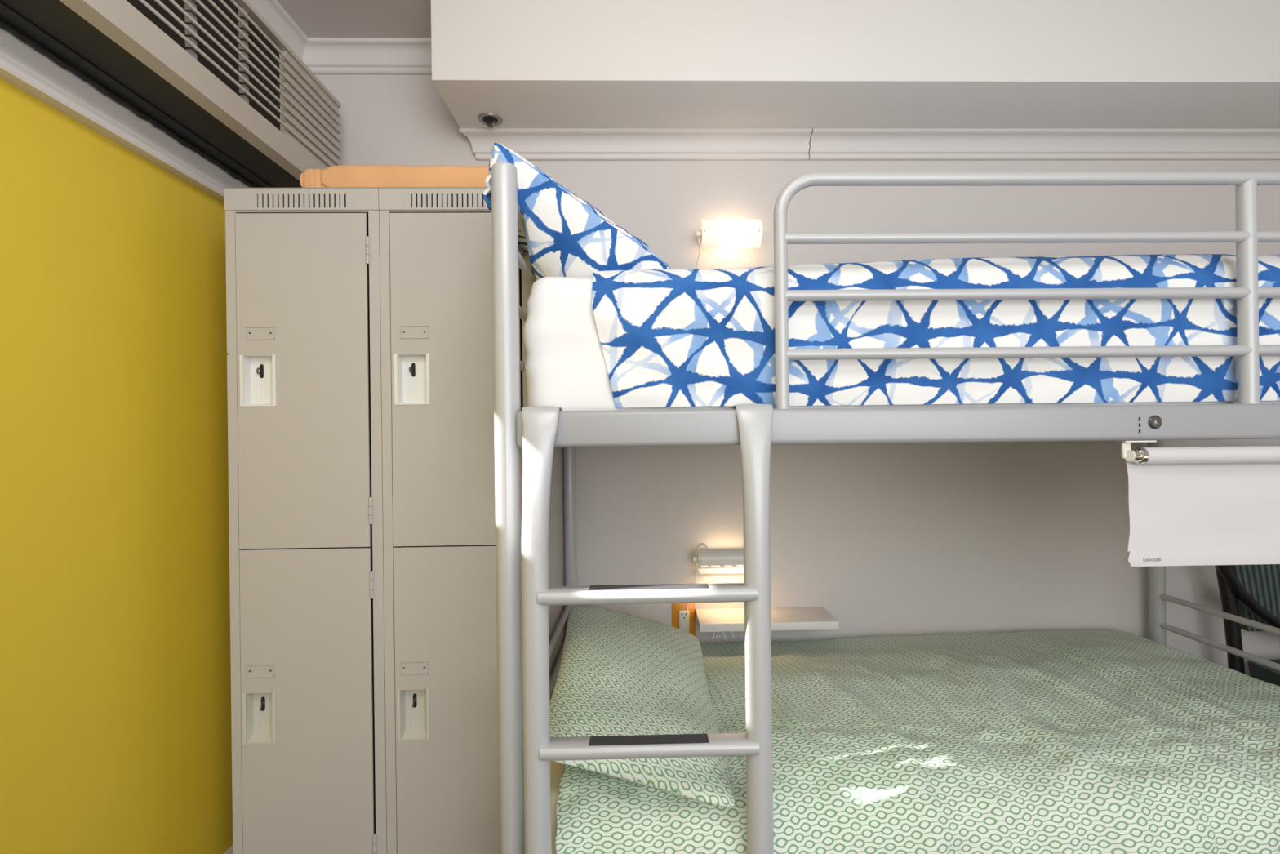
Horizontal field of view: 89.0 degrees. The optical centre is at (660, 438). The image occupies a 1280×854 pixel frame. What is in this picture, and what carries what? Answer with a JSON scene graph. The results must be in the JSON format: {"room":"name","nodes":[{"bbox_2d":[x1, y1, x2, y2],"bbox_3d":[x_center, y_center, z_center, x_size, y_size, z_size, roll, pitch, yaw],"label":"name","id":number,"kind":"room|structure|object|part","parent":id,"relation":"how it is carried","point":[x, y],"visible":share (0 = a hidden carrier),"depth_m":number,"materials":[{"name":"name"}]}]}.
{"room":"dormitory","nodes":[
{"label":"dormitory","id":0,"kind":"room"},
{"bbox_2d":[0,27,250,853],"bbox_3d":[-1.165,-0.064,0.289,0.012,2.516,4.040,-1,0,-2],"label":"wall","id":1,"kind":"structure","parent":0,"point":[116,730],"depth_m":1.40,"materials":[{"name":"yellow paint"}]},
{"bbox_2d":[0,45,231,203],"bbox_3d":[-1.185,-0.679,1.608,0.034,0.056,1.202,-1,0,-2],"label":"trim","id":2,"kind":"structure","parent":1,"relation":"attached to","point":[15,70],"depth_m":1.36,"materials":[{"name":"paint"}]},
{"bbox_2d":[0,0,341,187],"bbox_3d":[-1.100,-0.915,1.214,0.186,0.359,1.787,-1,0,-2],"label":"air conditioner","id":3,"kind":"object","parent":1,"relation":"attached to","point":[215,76],"visible":0.83,"depth_m":1.51,"materials":[{"name":"beige metal"}]},
{"bbox_2d":[224,845,232,853],"bbox_3d":[-1.137,1.161,0.289,0.014,0.066,3.840,-1,0,-2],"label":"baseboard","id":4,"kind":"structure","parent":1,"relation":"attached to","point":[229,851],"depth_m":1.78,"materials":[{"name":"paint"}]},
{"bbox_2d":[248,0,307,61],"bbox_3d":[-1.143,-1.278,0.290,0.062,0.088,3.840,-1,0,-2],"label":"trim","id":5,"kind":"structure","parent":1,"relation":"attached to","point":[272,11],"depth_m":2.04,"materials":[{"name":"paint"}]},
{"bbox_2d":[276,0,431,38],"bbox_3d":[0.850,-1.396,0.343,4.250,0.100,4.040,-1,0,-2],"label":"ceiling","id":6,"kind":"structure","parent":0,"point":[315,18],"depth_m":2.05,"materials":[{"name":"paint"}]},
{"bbox_2d":[315,74,1279,676],"bbox_3d":[0.813,-0.088,2.312,4.250,2.516,0.100,-1,0,-2],"label":"wall","id":7,"kind":"structure","parent":0,"point":[994,537],"depth_m":2.26,"materials":[{"name":"grey paint"}]},
{"bbox_2d":[302,37,431,75],"bbox_3d":[-0.959,-1.281,2.185,0.530,0.088,0.062,-1,0,-2],"label":"trim","id":8,"kind":"structure","parent":7,"relation":"attached to","point":[322,55],"depth_m":2.19,"materials":[{"name":"paint"}]},
{"bbox_2d":[458,128,812,160],"bbox_3d":[-0.077,-0.996,2.209,1.182,0.083,0.060,-1,0,-2],"label":"trim","id":9,"kind":"structure","parent":7,"relation":"attached to","point":[531,144],"depth_m":2.21,"materials":[{"name":"paint"}]},
{"bbox_2d":[671,602,695,635],"bbox_3d":[0.082,0.629,2.231,0.079,0.127,0.022,-1,0,-2],"label":"wall outlet","id":10,"kind":"object","parent":7,"relation":"attached to","point":[681,616],"visible":0.67,"depth_m":2.23,"materials":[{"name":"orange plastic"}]},
{"bbox_2d":[678,610,689,632],"bbox_3d":[0.082,0.636,2.227,0.036,0.094,0.015,-1,0,-2],"label":"socket","id":11,"kind":"object","parent":10,"relation":"attached to","point":[683,615],"depth_m":2.22,"materials":[{"name":"white plastic"}]},
{"bbox_2d":[686,542,743,628],"bbox_3d":[0.215,0.501,2.206,0.251,0.299,0.079,-1,0,-2],"label":"wall lamp","id":12,"kind":"object","parent":7,"relation":"attached to","point":[709,561],"visible":0.63,"depth_m":2.18,"materials":[{"name":"white plastic"}]},
{"bbox_3d":[0.112,0.534,2.218,0.020,0.236,0.051,-1,0,-39],"label":"cord","id":13,"kind":"part","parent":12,"relation":"part of","materials":[{"name":"white plastic"}]},
{"bbox_2d":[693,551,697,561],"bbox_3d":[0.119,0.399,2.193,0.017,0.032,0.019,-1,0,-2],"label":"switch","id":14,"kind":"object","parent":12,"relation":"attached to","point":[695,557],"depth_m":2.19,"materials":[{"name":"white plastic"}]},
{"bbox_3d":[0.227,0.405,2.179,0.200,0.064,0.022,-1,0,-2],"label":"lamp shade","id":15,"kind":"part","parent":12,"relation":"part of","materials":[{"name":"white plastic"}]},
{"bbox_2d":[697,568,743,573],"bbox_3d":[0.225,0.445,2.206,0.190,0.016,0.053,-1,0,-2],"label":"diffuser","id":16,"kind":"object","parent":12,"relation":"attached to","point":[701,571],"depth_m":2.18,"materials":[{"name":"white plastic"}]},
{"bbox_2d":[696,219,762,269],"bbox_3d":[0.231,-0.608,2.202,0.218,0.256,0.090,-1,0,-2],"label":"wall lamp","id":17,"kind":"object","parent":7,"relation":"attached to","point":[714,233],"visible":0.98,"depth_m":2.17,"materials":[{"name":"white plastic"}]},
{"bbox_3d":[0.144,-0.579,2.218,0.037,0.199,0.041,-1,0,-2],"label":"cord","id":18,"kind":"part","parent":17,"relation":"part of","materials":[{"name":"white plastic"}]},
{"bbox_2d":[696,226,701,236],"bbox_3d":[0.130,-0.695,2.193,0.017,0.032,0.019,-1,0,-2],"label":"switch","id":19,"kind":"object","parent":17,"relation":"attached to","point":[698,233],"depth_m":2.19,"materials":[{"name":"white plastic"}]},
{"bbox_3d":[0.239,-0.688,2.175,0.202,0.096,0.032,-1,0,-2],"label":"lamp shade","id":20,"kind":"part","parent":17,"relation":"part of","materials":[{"name":"white"}]},
{"bbox_2d":[695,606,838,631],"bbox_3d":[0.344,0.597,2.157,0.442,0.026,0.184,-1,0,-2],"label":"wall shelf","id":21,"kind":"object","parent":7,"relation":"attached to","point":[797,618],"visible":0.89,"depth_m":2.10,"materials":[{"name":"white laminate"}]},
{"bbox_2d":[711,631,742,639],"bbox_3d":[0.248,0.631,2.132,0.167,0.038,0.044,-1,0,-2],"label":"cable bundle","id":22,"kind":"object","parent":21,"relation":"hanging from","point":[723,634],"visible":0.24,"depth_m":2.12,"materials":[{"name":"white plastic"}]},
{"bbox_2d":[808,128,1279,160],"bbox_3d":[1.670,-1.017,2.256,2.317,0.083,0.060,-1,0,-2],"label":"trim","id":23,"kind":"structure","parent":7,"relation":"attached to","point":[825,144],"depth_m":2.25,"materials":[{"name":"paint"}]},
{"bbox_2d":[431,0,1279,136],"bbox_3d":[1.083,-1.200,2.095,3.495,0.298,0.350,-1,0,-2],"label":"ceiling","id":24,"kind":"structure","parent":0,"point":[528,64],"depth_m":1.92,"materials":[{"name":"paint"}]},
{"bbox_2d":[477,112,502,127],"bbox_3d":[-0.549,-1.020,2.106,0.080,0.024,0.080,-1,0,-2],"label":"sprinkler","id":25,"kind":"object","parent":24,"relation":"attached to","point":[491,120],"visible":1,"depth_m":2.10,"materials":[{"name":"silver metal"}]},
{"bbox_3d":[0.881,1.220,0.343,4.250,0.100,4.040,-1,0,-2],"label":"floor","id":26,"kind":"structure","parent":0,"visible":0},
{"bbox_2d":[224,187,386,853],"bbox_3d":[-0.876,0.289,1.889,0.377,1.803,0.607,-1,0,-2],"label":"locker","id":27,"kind":"object","parent":26,"relation":"on","point":[304,401],"visible":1,"depth_m":1.59,"materials":[{"name":"metal"}]},
{"bbox_3d":[-0.873,-0.141,1.594,0.314,0.818,0.005,-1,0,-2],"label":"door","id":28,"kind":"part","parent":27,"relation":"part of","materials":[{"name":"metal"}]},
{"bbox_3d":[-0.863,0.677,1.594,0.314,0.814,0.005,-1,0,-2],"label":"door","id":29,"kind":"part","parent":27,"relation":"part of","materials":[{"name":"metal"}]},
{"bbox_2d":[299,164,488,187],"bbox_3d":[-0.634,-0.655,1.795,0.546,0.079,0.334,-1,0,-2],"label":"folded blanket","id":30,"kind":"object","parent":27,"relation":"on","point":[341,175],"visible":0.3,"depth_m":1.63,"materials":[{"name":"orange fabric"}]},
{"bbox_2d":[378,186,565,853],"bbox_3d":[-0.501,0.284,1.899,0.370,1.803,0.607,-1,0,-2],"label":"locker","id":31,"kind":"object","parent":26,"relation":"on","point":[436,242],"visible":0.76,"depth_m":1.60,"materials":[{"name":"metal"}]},
{"bbox_3d":[-0.492,0.673,1.604,0.314,0.814,0.005,-1,0,-2],"label":"door","id":32,"kind":"part","parent":31,"relation":"part of","materials":[{"name":"metal"}]},
{"bbox_3d":[-0.501,-0.146,1.604,0.314,0.818,0.005,-1,0,-2],"label":"door","id":33,"kind":"part","parent":31,"relation":"part of","materials":[{"name":"metal"}]},
{"bbox_2d":[491,161,1279,853],"bbox_3d":[0.711,0.325,1.716,2.055,1.694,1.028,-1,0,-2],"label":"bunk bed","id":34,"kind":"object","parent":26,"relation":"on","point":[1248,418],"visible":0.62,"depth_m":1.21,"materials":[{"name":"silver metal"}]},
{"bbox_3d":[-0.280,0.337,1.210,0.047,1.694,0.047,-1,0,-2],"label":"post","id":35,"kind":"part","parent":34,"relation":"part of","materials":[{"name":"silver metal"}]},
{"bbox_3d":[-0.300,-0.456,1.695,0.021,0.022,0.970,-1,0,-2],"label":"rail","id":36,"kind":"part","parent":34,"relation":"part of","materials":[{"name":"silver metal"}]},
{"bbox_3d":[-0.297,-0.150,1.695,0.017,0.017,0.970,-1,0,-2],"label":"rail","id":37,"kind":"part","parent":34,"relation":"part of","materials":[{"name":"silver metal"}]},
{"bbox_3d":[-0.298,-0.259,1.695,0.017,0.017,0.970,-1,0,-2],"label":"rail","id":38,"kind":"part","parent":34,"relation":"part of","materials":[{"name":"silver metal"}]},
{"bbox_3d":[-0.299,-0.366,1.695,0.017,0.017,0.970,-1,0,-2],"label":"rail","id":39,"kind":"part","parent":34,"relation":"part of","materials":[{"name":"silver metal"}]},
{"bbox_3d":[-0.290,0.659,1.695,0.019,0.020,0.970,-1,0,-2],"label":"rail","id":40,"kind":"part","parent":34,"relation":"part of","materials":[{"name":"silver metal"}]},
{"bbox_2d":[550,760,565,853],"bbox_3d":[0.701,0.790,1.735,1.934,0.190,0.903,-1,0,-2],"label":"mattress","id":41,"kind":"object","parent":34,"relation":"on","point":[557,770],"visible":0.02,"depth_m":1.31,"materials":[{"name":"beige fabric"}]},
{"bbox_2d":[555,630,1279,853],"bbox_3d":[0.740,0.849,1.711,1.908,0.456,1.044,-1,0,-2],"label":"duvet","id":42,"kind":"object","parent":41,"relation":"on","point":[1070,741],"visible":0.79,"depth_m":1.34,"materials":[{"name":"green fabric"}]},
{"bbox_2d":[549,604,735,806],"bbox_3d":[-0.062,0.584,1.578,0.386,0.197,0.778,-1,0,-2],"label":"pillow","id":43,"kind":"object","parent":42,"relation":"on","point":[620,673],"visible":0.87,"depth_m":1.43,"materials":[{"name":"green fabric"}]},
{"bbox_3d":[-0.291,0.560,1.695,0.019,0.020,0.970,-1,0,-2],"label":"rail","id":44,"kind":"part","parent":34,"relation":"part of","materials":[{"name":"silver metal"}]},
{"bbox_3d":[-0.301,0.338,2.180,0.039,1.692,0.039,-1,0,-2],"label":"post","id":45,"kind":"part","parent":34,"relation":"part of","materials":[{"name":"silver metal"}]},
{"bbox_2d":[520,403,773,853],"bbox_3d":[-0.015,0.557,1.188,0.457,1.238,0.096,-1,0,-2],"label":"ladder","id":46,"kind":"object","parent":34,"relation":"attached to","point":[540,423],"visible":0.94,"depth_m":1.15,"materials":[{"name":"grey painted steel"},{"name":"black rubber grip strips"}]},
{"bbox_3d":[-0.209,0.559,1.185,0.068,1.238,0.090,-1,0,-2],"label":"ladder rail","id":47,"kind":"part","parent":46,"relation":"part of","materials":[{"name":"silver metal"}]},
{"bbox_3d":[0.179,0.555,1.196,0.068,1.238,0.090,-1,0,-2],"label":"ladder rail","id":48,"kind":"part","parent":46,"relation":"part of","materials":[{"name":"silver metal"}]},
{"bbox_2d":[523,276,1279,410],"bbox_3d":[0.705,-0.180,1.726,1.977,0.311,0.936,-1,0,-2],"label":"mattress","id":49,"kind":"object","parent":34,"relation":"on","point":[566,368],"visible":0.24,"depth_m":1.24,"materials":[{"name":"white fabric"}]},
{"bbox_2d":[591,253,1279,407],"bbox_3d":[0.772,-0.227,1.716,1.832,0.317,0.937,-1,0,-2],"label":"duvet","id":50,"kind":"object","parent":49,"relation":"on","point":[668,337],"visible":0.91,"depth_m":1.25,"materials":[{"name":"blue fabric"}]},
{"bbox_2d":[483,142,671,279],"bbox_3d":[-0.151,-0.450,1.678,0.421,0.257,0.886,-1,0,-2],"label":"pillow","id":51,"kind":"object","parent":50,"relation":"on","point":[566,236],"visible":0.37,"depth_m":1.32,"materials":[{"name":"blue fabric"}]},
{"bbox_3d":[0.961,-0.280,1.231,1.497,0.448,0.025,-1,0,-2],"label":"guard rail","id":52,"kind":"part","parent":34,"relation":"part of","materials":[{"name":"silver metal"}]},
{"bbox_3d":[1.702,0.313,2.233,0.047,1.694,0.047,-1,0,-2],"label":"post","id":53,"kind":"part","parent":34,"relation":"part of","materials":[{"name":"silver metal"}]},
{"bbox_2d":[1116,440,1279,566],"bbox_3d":[1.282,0.118,1.234,0.828,0.239,0.034,-1,0,-2],"label":"roller blind","id":54,"kind":"object","parent":34,"relation":"hanging from","point":[1188,505],"visible":1,"depth_m":1.23,"materials":[{"name":"white fabric"}]},
{"bbox_3d":[1.719,0.635,1.748,0.019,0.020,0.970,-1,0,-2],"label":"rail","id":55,"kind":"part","parent":34,"relation":"part of","materials":[{"name":"silver metal"}]},
{"bbox_3d":[1.718,0.536,1.748,0.019,0.020,0.970,-1,0,-2],"label":"rail","id":56,"kind":"part","parent":34,"relation":"part of","materials":[{"name":"silver metal"}]},
{"bbox_2d":[1214,564,1279,686],"bbox_3d":[2.202,0.592,2.011,0.782,1.125,0.536,-1,0,-2],"label":"armchair","id":57,"kind":"object","parent":26,"relation":"on","point":[1251,592],"visible":0.3,"depth_m":2.17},
{"bbox_3d":[1.910,0.781,2.171,0.109,0.754,0.040,-1,0,-2],"label":"leg","id":58,"kind":"part","parent":57,"relation":"part of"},
{"bbox_3d":[2.031,0.487,2.155,0.450,0.429,0.040,-1,0,-2],"label":"arm frame","id":59,"kind":"part","parent":57,"relation":"part of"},
{"bbox_3d":[2.221,0.343,2.237,0.650,0.628,0.085,-1,0,-2],"label":"backrest","id":60,"kind":"part","parent":57,"relation":"part of","materials":[{"name":"green fabric"}]},
{"bbox_3d":[2.257,0.768,1.991,0.530,0.090,0.492,-1,0,-2],"label":"seat","id":61,"kind":"part","parent":57,"relation":"part of","materials":[{"name":"green fabric"}]}
]}

